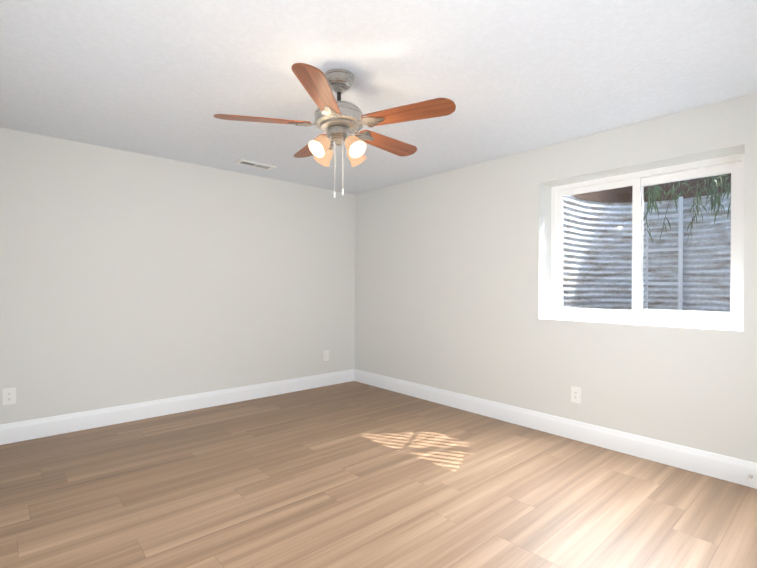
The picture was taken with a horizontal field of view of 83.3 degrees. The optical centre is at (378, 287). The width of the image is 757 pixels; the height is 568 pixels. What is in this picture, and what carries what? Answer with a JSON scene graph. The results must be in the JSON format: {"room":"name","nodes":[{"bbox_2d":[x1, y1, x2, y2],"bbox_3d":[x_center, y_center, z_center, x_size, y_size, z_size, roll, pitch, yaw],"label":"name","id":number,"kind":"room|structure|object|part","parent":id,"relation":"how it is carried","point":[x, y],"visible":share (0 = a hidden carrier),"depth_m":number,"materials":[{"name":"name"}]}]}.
{"room":"empty basement bedroom","nodes":[
{"label":"empty basement bedroom","id":0,"kind":"room"},
{"bbox_2d":[0,127,354,424],"bbox_3d":[-1.783,-0.010,4.283,4.470,2.400,0.150,0,0,-42],"label":"wall","id":1,"kind":"structure","parent":0,"point":[126,277],"depth_m":3.93,"materials":[{"name":"white paint"}]},
{"bbox_2d":[3,387,15,404],"bbox_3d":[-2.822,0.828,3.256,0.078,0.126,0.007,0,0,-42],"label":"electrical outlet","id":2,"kind":"object","parent":1,"relation":"attached to","point":[9,396],"visible":1,"depth_m":3.25,"materials":[{"name":"white plastic"}]},
{"bbox_2d":[0,369,353,444],"bbox_3d":[-1.803,1.115,4.160,3.984,0.150,0.016,0,0,-42],"label":"baseboard","id":3,"kind":"structure","parent":1,"relation":"attached to","point":[38,428],"depth_m":3.92,"materials":[{"name":"white wood"}]},
{"bbox_2d":[323,350,328,360],"bbox_3d":[-0.641,0.828,5.201,0.078,0.126,0.007,0,0,-42],"label":"electrical outlet","id":4,"kind":"object","parent":1,"relation":"attached to","point":[326,355],"visible":1,"depth_m":5.20,"materials":[{"name":"white plastic"}]},
{"bbox_2d":[0,381,756,567],"bbox_3d":[-0.175,1.260,2.475,4.470,0.120,5.000,0,0,-42],"label":"floor","id":5,"kind":"structure","parent":0,"point":[353,474],"depth_m":2.45,"materials":[{"name":"brown wood"}]},
{"bbox_2d":[0,0,756,194],"bbox_3d":[-0.162,-1.260,2.472,4.470,0.120,5.000,0,0,-42],"label":"ceiling","id":6,"kind":"structure","parent":0,"point":[167,79],"depth_m":2.36,"materials":[{"name":"white paint"}]},
{"bbox_2d":[234,159,275,169],"bbox_3d":[-1.203,-1.202,4.167,0.370,0.010,0.155,0,0,-42],"label":"ceiling vent","id":7,"kind":"object","parent":6,"relation":"in","point":[254,164],"visible":1,"depth_m":4.14,"materials":[{"name":"white metal"}]},
{"bbox_2d":[214,63,455,197],"bbox_3d":[-0.204,-0.856,2.452,1.256,0.689,1.281,0,0,-42],"label":"ceiling fan","id":8,"kind":"object","parent":6,"relation":"hanging from","point":[338,121],"visible":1,"depth_m":2.31,"materials":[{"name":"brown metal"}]},
{"bbox_3d":[-0.629,-0.920,2.334,0.519,0.006,0.144,0,12,-11],"label":"blade","id":9,"kind":"part","parent":8,"relation":"part of","materials":[{"name":"brown wood"}]},
{"bbox_3d":[-0.423,-0.920,2.773,0.144,0.006,0.519,-13,7,-28],"label":"blade","id":10,"kind":"part","parent":8,"relation":"part of","materials":[{"name":"brown wood"}]},
{"bbox_3d":[-0.276,-0.918,2.002,0.144,0.006,0.519,12,2,7],"label":"blade","id":11,"kind":"part","parent":8,"relation":"part of","materials":[{"name":"brown wood"}]},
{"bbox_3d":[0.058,-0.917,2.713,0.144,0.006,0.519,-16,-11,42],"label":"blade","id":12,"kind":"part","parent":8,"relation":"part of","materials":[{"name":"brown wood"}]},
{"bbox_3d":[0.149,-0.916,2.236,0.519,0.006,0.144,0,-12,25],"label":"blade","id":13,"kind":"part","parent":8,"relation":"part of","materials":[{"name":"brown wood"}]},
{"bbox_2d":[355,93,756,462],"bbox_3d":[1.380,0.007,3.854,0.320,2.400,4.700,0,0,-42],"label":"wall","id":14,"kind":"structure","parent":0,"point":[452,280],"depth_m":3.67,"materials":[{"name":"white paint"}]},
{"bbox_2d":[354,369,756,488],"bbox_3d":[1.248,1.131,3.744,0.016,0.150,4.700,0,0,-42],"label":"baseboard","id":15,"kind":"structure","parent":14,"relation":"attached to","point":[729,469],"depth_m":3.30,"materials":[{"name":"white wood"}]},
{"bbox_2d":[571,386,580,403],"bbox_3d":[1.572,0.851,3.389,0.007,0.126,0.078,0,0,-42],"label":"electrical outlet","id":16,"kind":"object","parent":14,"relation":"attached to","point":[575,394],"visible":1,"depth_m":3.38,"materials":[{"name":"white plastic"}]},
{"bbox_2d":[563,173,730,311],"bbox_3d":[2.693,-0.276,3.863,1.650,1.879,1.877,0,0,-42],"label":"window pane","id":17,"kind":"object","parent":14,"relation":"attached to","point":[689,289],"depth_m":4.46,"materials":[{"name":"glass"}]},
{"bbox_2d":[551,153,743,328],"bbox_3d":[2.004,-0.312,3.301,0.096,1.155,1.338,0,0,-42],"label":"window","id":18,"kind":"structure","parent":14,"relation":"in","point":[733,165],"depth_m":3.24,"materials":[{"name":"white plastic"}]}
]}

